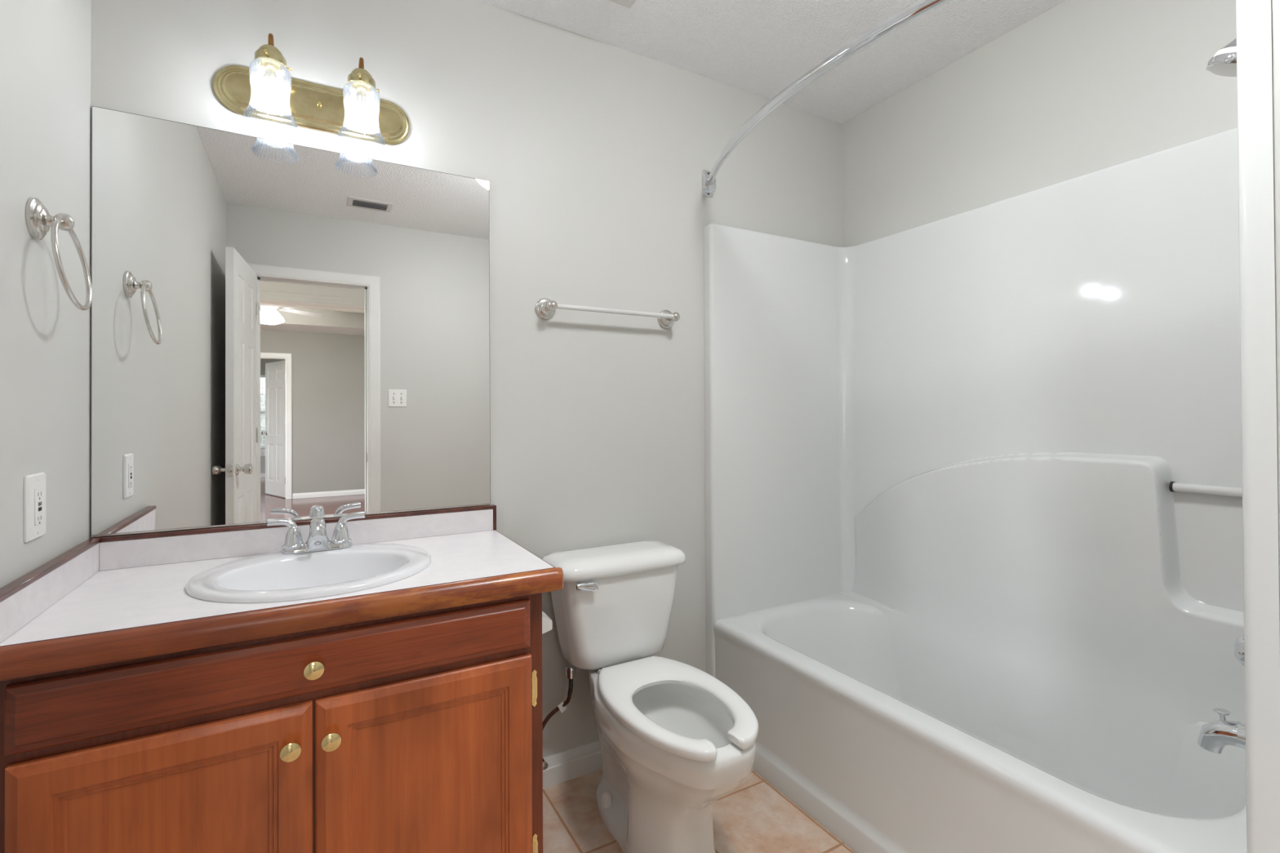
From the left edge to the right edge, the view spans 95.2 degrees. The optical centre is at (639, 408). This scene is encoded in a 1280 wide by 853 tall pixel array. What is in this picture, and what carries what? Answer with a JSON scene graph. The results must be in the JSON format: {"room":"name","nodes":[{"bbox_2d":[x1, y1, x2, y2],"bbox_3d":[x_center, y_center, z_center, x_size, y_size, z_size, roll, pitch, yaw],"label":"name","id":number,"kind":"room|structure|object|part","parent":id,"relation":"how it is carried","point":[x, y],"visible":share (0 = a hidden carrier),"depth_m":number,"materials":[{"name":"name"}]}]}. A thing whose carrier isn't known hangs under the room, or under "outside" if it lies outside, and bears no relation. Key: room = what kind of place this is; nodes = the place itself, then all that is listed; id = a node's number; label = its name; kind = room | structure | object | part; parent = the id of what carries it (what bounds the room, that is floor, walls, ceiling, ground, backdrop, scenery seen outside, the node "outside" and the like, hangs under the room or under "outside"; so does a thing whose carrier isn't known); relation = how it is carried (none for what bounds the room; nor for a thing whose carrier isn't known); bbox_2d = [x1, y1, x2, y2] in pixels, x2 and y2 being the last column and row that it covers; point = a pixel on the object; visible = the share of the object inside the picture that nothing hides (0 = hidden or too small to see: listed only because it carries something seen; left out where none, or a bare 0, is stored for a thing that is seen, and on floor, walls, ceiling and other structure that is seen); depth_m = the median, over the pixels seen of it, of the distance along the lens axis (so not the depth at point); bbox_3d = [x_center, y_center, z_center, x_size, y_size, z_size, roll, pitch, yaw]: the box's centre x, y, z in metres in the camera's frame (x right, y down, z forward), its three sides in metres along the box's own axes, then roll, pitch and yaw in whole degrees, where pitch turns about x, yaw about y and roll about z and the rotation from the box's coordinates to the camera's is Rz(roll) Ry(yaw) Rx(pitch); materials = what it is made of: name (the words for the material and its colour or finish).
{"room":"bathroom","nodes":[
{"label":"bathroom","id":0,"kind":"room"},
{"bbox_2d":[0,0,91,588],"bbox_3d":[-0.683,-0.032,0.192,0.120,2.440,2.555,0,0,-29],"label":"wall","id":1,"kind":"structure","parent":0,"point":[45,45],"depth_m":1.11,"materials":[{"name":"paint"}]},
{"bbox_2d":[23,472,45,542],"bbox_3d":[-1.097,0.178,1.063,0.010,0.118,0.079,0,0,-29],"label":"wall outlet","id":2,"kind":"object","parent":1,"relation":"attached to","point":[34,485],"visible":1,"depth_m":1.05,"materials":[{"name":"white plastic"}]},
{"bbox_2d":[34,487,43,525],"bbox_3d":[-1.095,0.178,1.064,0.003,0.066,0.033,0,0,-29],"label":"receptacle","id":3,"kind":"object","parent":2,"relation":"attached to","point":[38,491],"depth_m":1.06,"materials":[{"name":"grey plastic"}]},
{"bbox_2d":[25,197,92,310],"bbox_3d":[-1.073,-0.284,1.081,0.069,0.198,0.166,0,0,-29],"label":"towel ring","id":4,"kind":"object","parent":1,"relation":"attached to","point":[39,221],"visible":1,"depth_m":1.06,"materials":[{"name":"silver metal"}]},
{"bbox_3d":[-1.081,-0.346,1.078,0.054,0.074,0.074,0,0,-29],"label":"post","id":5,"kind":"part","parent":4,"relation":"part of","materials":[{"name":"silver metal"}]},
{"bbox_2d":[89,0,843,757],"bbox_3d":[-0.214,-0.021,1.989,2.697,2.440,0.120,0,0,-29],"label":"wall","id":6,"kind":"structure","parent":0,"point":[593,155],"depth_m":1.91,"materials":[{"name":"paint"}]},
{"bbox_2d":[90,106,490,537],"bbox_3d":[-0.855,-0.200,1.557,0.911,0.986,0.008,0,0,-29],"label":"wall mirror","id":7,"kind":"object","parent":6,"relation":"attached to","point":[280,330],"visible":0.95,"depth_m":1.51,"materials":[{"name":"silver mirror"}]},
{"bbox_2d":[99,508,493,570],"bbox_3d":[-0.839,0.336,1.552,0.897,0.065,0.019,0,0,-29],"label":"backsplash","id":8,"kind":"structure","parent":6,"relation":"attached to","point":[120,554],"depth_m":1.47,"materials":[{"name":"laminate"}]},
{"bbox_2d":[213,33,409,145],"bbox_3d":[-0.820,-0.807,1.492,0.456,0.220,0.167,0,0,-29],"label":"vanity light","id":9,"kind":"object","parent":6,"relation":"attached to","point":[266,95],"visible":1,"depth_m":1.51,"materials":[{"name":"gold metal"}]},
{"bbox_3d":[-0.896,-0.766,1.418,0.113,0.138,0.113,0,0,-29],"label":"lamp shade","id":10,"kind":"part","parent":9,"relation":"part of","materials":[{"name":"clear glass"}]},
{"bbox_3d":[-0.896,-0.811,1.418,0.029,0.045,0.029,0,0,-29],"label":"bulb","id":11,"kind":"part","parent":9,"relation":"part of","materials":[{"name":"white glass"}]},
{"bbox_3d":[-0.896,-0.759,1.418,0.058,0.060,0.058,0,0,-29],"label":"bulb","id":12,"kind":"part","parent":9,"relation":"part of","materials":[{"name":"white glass"}]},
{"bbox_3d":[-0.918,-0.865,1.458,0.010,0.104,0.101,0,0,-29],"label":"arm","id":13,"kind":"part","parent":9,"relation":"part of","materials":[{"name":"gold metal"}]},
{"bbox_3d":[-0.847,-0.805,1.544,0.012,0.012,0.011,0,0,-29],"label":"knob","id":14,"kind":"part","parent":9,"relation":"part of","materials":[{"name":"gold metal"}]},
{"bbox_3d":[-0.722,-0.766,1.516,0.113,0.138,0.113,0,0,-29],"label":"lamp shade","id":15,"kind":"part","parent":9,"relation":"part of","materials":[{"name":"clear glass"}]},
{"bbox_3d":[-0.744,-0.865,1.556,0.010,0.104,0.101,0,0,-29],"label":"arm","id":16,"kind":"part","parent":9,"relation":"part of","materials":[{"name":"gold metal"}]},
{"bbox_3d":[-0.722,-0.759,1.516,0.058,0.060,0.058,0,0,-29],"label":"bulb","id":17,"kind":"part","parent":9,"relation":"part of","materials":[{"name":"white glass"}]},
{"bbox_3d":[-0.722,-0.811,1.516,0.029,0.045,0.029,0,0,-29],"label":"bulb","id":18,"kind":"part","parent":9,"relation":"part of","materials":[{"name":"white glass"}]},
{"bbox_2d":[542,740,602,789],"bbox_3d":[-0.108,1.154,1.959,0.816,0.090,0.014,0,0,-29],"label":"baseboard","id":19,"kind":"structure","parent":6,"relation":"attached to","point":[573,763],"depth_m":1.89,"materials":[{"name":"white paint"}]},
{"bbox_2d":[535,297,679,328],"bbox_3d":[-0.086,-0.320,1.949,0.521,0.067,0.078,0,0,-29],"label":"towel bar","id":20,"kind":"object","parent":6,"relation":"attached to","point":[545,308],"visible":1,"depth_m":1.89,"materials":[{"name":"silver metal"}]},
{"bbox_3d":[-0.284,-0.320,1.838,0.067,0.067,0.078,0,0,-29],"label":"post","id":21,"kind":"part","parent":20,"relation":"part of","materials":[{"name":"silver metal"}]},
{"bbox_3d":[-0.075,-0.320,1.929,0.454,0.016,0.016,0,0,-29],"label":"rail","id":22,"kind":"part","parent":20,"relation":"part of","materials":[{"name":"silver metal"}]},
{"bbox_3d":[0.112,-0.320,2.060,0.067,0.067,0.078,0,0,-29],"label":"post","id":23,"kind":"part","parent":20,"relation":"part of","materials":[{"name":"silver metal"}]},
{"bbox_2d":[542,769,855,852],"bbox_3d":[0.389,1.238,0.917,2.697,0.100,2.555,0,0,-29],"label":"floor","id":24,"kind":"structure","parent":0,"point":[754,816],"depth_m":1.68,"materials":[{"name":"beige tile"}]},
{"bbox_2d":[0,593,542,852],"bbox_3d":[-0.722,0.803,1.305,0.896,0.788,0.536,0,0,-29],"label":"vanity cabinet","id":25,"kind":"object","parent":24,"relation":"on","point":[420,732],"visible":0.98,"depth_m":1.08,"materials":[{"name":"brown wood"}]},
{"bbox_3d":[-0.794,0.816,0.996,0.412,0.528,0.018,0,0,-29],"label":"door","id":26,"kind":"part","parent":25,"relation":"part of","materials":[{"name":"brown wood"}]},
{"bbox_3d":[-0.611,0.481,1.103,0.837,0.106,0.018,0,0,-29],"label":"drawer","id":27,"kind":"part","parent":25,"relation":"part of","materials":[{"name":"brown wood"}]},
{"bbox_2d":[0,504,563,681],"bbox_3d":[-0.711,0.353,1.328,0.939,0.124,0.536,0,0,-29],"label":"countertop","id":28,"kind":"structure","parent":25,"relation":"on","point":[104,600],"depth_m":1.17,"materials":[{"name":"laminate"}]},
{"bbox_2d":[186,542,431,603],"bbox_3d":[-0.723,0.428,1.318,0.476,0.152,0.444,0,0,-29],"label":"sink","id":29,"kind":"object","parent":28,"relation":"in","point":[275,576],"visible":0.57,"depth_m":1.35,"materials":[{"name":"ceramic"}]},
{"bbox_2d":[266,511,365,554],"bbox_3d":[-0.792,0.310,1.438,0.220,0.087,0.130,0,0,-29],"label":"faucet","id":30,"kind":"object","parent":28,"relation":"on","point":[317,540],"visible":1,"depth_m":1.44,"materials":[{"name":"silver metal"}]},
{"bbox_3d":[-0.870,0.304,1.437,0.083,0.074,0.051,0,0,-29],"label":"handle","id":31,"kind":"part","parent":30,"relation":"part of","materials":[{"name":"silver metal"}]},
{"bbox_3d":[-0.811,0.346,1.470,0.156,0.015,0.054,0,0,-29],"label":"plate","id":32,"kind":"part","parent":30,"relation":"part of","materials":[{"name":"silver metal"}]},
{"bbox_3d":[-0.791,0.313,1.436,0.082,0.080,0.126,0,0,-29],"label":"spout","id":33,"kind":"part","parent":30,"relation":"part of","materials":[{"name":"silver metal"}]},
{"bbox_3d":[-0.751,0.304,1.504,0.083,0.074,0.051,0,0,-29],"label":"handle","id":34,"kind":"part","parent":30,"relation":"part of","materials":[{"name":"silver metal"}]},
{"bbox_3d":[-0.635,0.622,1.063,0.034,0.034,0.025,0,0,-29],"label":"knob","id":35,"kind":"part","parent":25,"relation":"part of","materials":[{"name":"gold metal"}]},
{"bbox_3d":[-0.603,0.482,1.082,0.034,0.034,0.025,0,0,-29],"label":"knob","id":36,"kind":"part","parent":25,"relation":"part of","materials":[{"name":"gold metal"}]},
{"bbox_3d":[-0.578,0.622,1.095,0.034,0.034,0.025,0,0,-29],"label":"knob","id":37,"kind":"part","parent":25,"relation":"part of","materials":[{"name":"gold metal"}]},
{"bbox_3d":[-0.426,0.816,1.203,0.422,0.528,0.018,0,0,-29],"label":"door","id":38,"kind":"part","parent":25,"relation":"part of","materials":[{"name":"brown wood"}]},
{"bbox_2d":[542,611,552,634],"bbox_3d":[-0.247,0.521,1.427,0.051,0.075,0.060,0,0,-29],"label":"post","id":39,"kind":"object","parent":25,"relation":"attached to","point":[547,623],"visible":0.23,"depth_m":1.41,"materials":[{"name":"white ceramic"}]},
{"bbox_2d":[542,540,758,852],"bbox_3d":[0.042,0.821,1.638,0.452,0.749,0.710,0,0,-29],"label":"toilet","id":40,"kind":"object","parent":24,"relation":"on","point":[675,740],"visible":1,"depth_m":1.67,"materials":[{"name":"white ceramic"}]},
{"bbox_2d":[542,664,576,770],"bbox_3d":[-0.269,0.951,1.807,0.130,0.308,0.096,0,0,-29],"label":"supplies","id":41,"kind":"object","parent":40,"relation":"attached to","point":[571,670],"visible":0.47,"depth_m":1.80,"materials":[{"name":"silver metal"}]},
{"bbox_3d":[-0.296,1.080,1.771,0.030,0.022,0.028,0,0,-29],"label":"valve handle","id":42,"kind":"part","parent":41,"relation":"part of","materials":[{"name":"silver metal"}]},
{"bbox_3d":[-0.153,0.517,1.693,0.064,0.030,0.021,0,0,-24],"label":"flush lever","id":43,"kind":"part","parent":40,"relation":"part of","materials":[{"name":"silver metal"}]},
{"bbox_3d":[-0.078,0.475,1.853,0.452,0.052,0.224,0,0,-29],"label":"tank lid","id":44,"kind":"part","parent":40,"relation":"part of","materials":[{"name":"white ceramic"}]},
{"bbox_3d":[-0.079,0.646,1.853,0.402,0.290,0.196,0,0,-29],"label":"tank","id":45,"kind":"part","parent":40,"relation":"part of","materials":[{"name":"white ceramic"}]},
{"bbox_3d":[0.048,0.994,1.628,0.333,0.402,0.684,0,0,-29],"label":"bowl","id":46,"kind":"part","parent":40,"relation":"part of","materials":[{"name":"white ceramic"}]},
{"bbox_3d":[0.089,0.775,1.555,0.332,0.024,0.518,0,0,-29],"label":"seat","id":47,"kind":"part","parent":40,"relation":"part of","materials":[{"name":"plastic"}]},
{"bbox_2d":[703,0,1279,852],"bbox_3d":[0.925,0.250,1.708,0.744,1.883,1.478,0,0,-29],"label":"bathtub","id":48,"kind":"object","parent":24,"relation":"on","point":[992,519],"visible":1,"depth_m":1.71,"materials":[{"name":"white plastic"}]},
{"bbox_2d":[713,593,1246,852],"bbox_3d":[0.918,0.979,1.695,0.716,0.424,1.395,0,0,-29],"label":"tub","id":49,"kind":"object","parent":48,"relation":"in","point":[895,730],"depth_m":1.60,"materials":[{"name":"white plastic"}]},
{"bbox_3d":[1.167,0.593,1.839,0.137,0.984,1.387,0,0,-29],"label":"panel","id":50,"kind":"part","parent":48,"relation":"part of","materials":[{"name":"white plastic"}]},
{"bbox_2d":[1197,707,1245,754],"bbox_3d":[1.229,0.670,1.172,0.054,0.091,0.168,0,0,-29],"label":"tub spout","id":51,"kind":"object","parent":48,"relation":"attached to","point":[1214,736],"visible":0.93,"depth_m":1.20,"materials":[{"name":"silver metal"}]},
{"bbox_2d":[1234,635,1244,666],"bbox_3d":[1.243,0.488,1.147,0.156,0.156,0.107,0,0,-29],"label":"shower valve","id":52,"kind":"object","parent":48,"relation":"attached to","point":[1239,644],"visible":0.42,"depth_m":1.17,"materials":[{"name":"silver metal"}]},
{"bbox_2d":[478,0,1066,123],"bbox_3d":[0.405,-1.302,0.884,2.697,0.100,2.675,0,0,-29],"label":"ceiling","id":53,"kind":"structure","parent":0,"point":[760,47],"depth_m":1.95,"materials":[{"name":"white paint"}]},
{"bbox_2d":[608,0,635,8],"bbox_3d":[-0.080,-1.238,1.634,0.262,0.012,0.265,0,0,-29],"label":"ceiling vent","id":54,"kind":"object","parent":53,"relation":"in","point":[628,3],"visible":1,"depth_m":1.78,"materials":[{"name":"metal"}]},
{"bbox_2d":[702,0,951,197],"bbox_3d":[0.540,-0.848,1.504,0.224,0.096,1.478,0,0,-29],"label":"shower rod","id":55,"kind":"object","parent":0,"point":[921,7],"visible":1,"depth_m":1.45,"materials":[{"name":"silver metal"}]},
{"bbox_3d":[0.535,-0.849,1.501,0.210,0.025,1.463,0,0,-29],"label":"rod","id":56,"kind":"part","parent":55,"relation":"part of","materials":[{"name":"silver metal"}]},
{"bbox_2d":[841,0,1237,246],"bbox_3d":[1.564,-0.034,1.453,0.120,2.440,2.555,0,0,-29],"label":"wall","id":57,"kind":"structure","parent":0,"point":[1079,87],"depth_m":1.85,"materials":[{"name":"paint"}]},
{"bbox_2d":[1271,0,1279,577],"bbox_3d":[1.522,-0.040,0.650,0.739,2.440,0.956,0,0,-29],"label":"wall partition","id":58,"kind":"structure","parent":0,"point":[1275,3],"depth_m":0.89,"materials":[{"name":"paint"}]},
{"bbox_2d":[1206,37,1236,76],"bbox_3d":[1.239,-0.762,1.153,0.100,0.176,0.183,0,0,-29],"label":"showerhead","id":59,"kind":"object","parent":58,"relation":"attached to","point":[1224,63],"visible":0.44,"depth_m":1.18,"materials":[{"name":"silver metal"}]}
]}

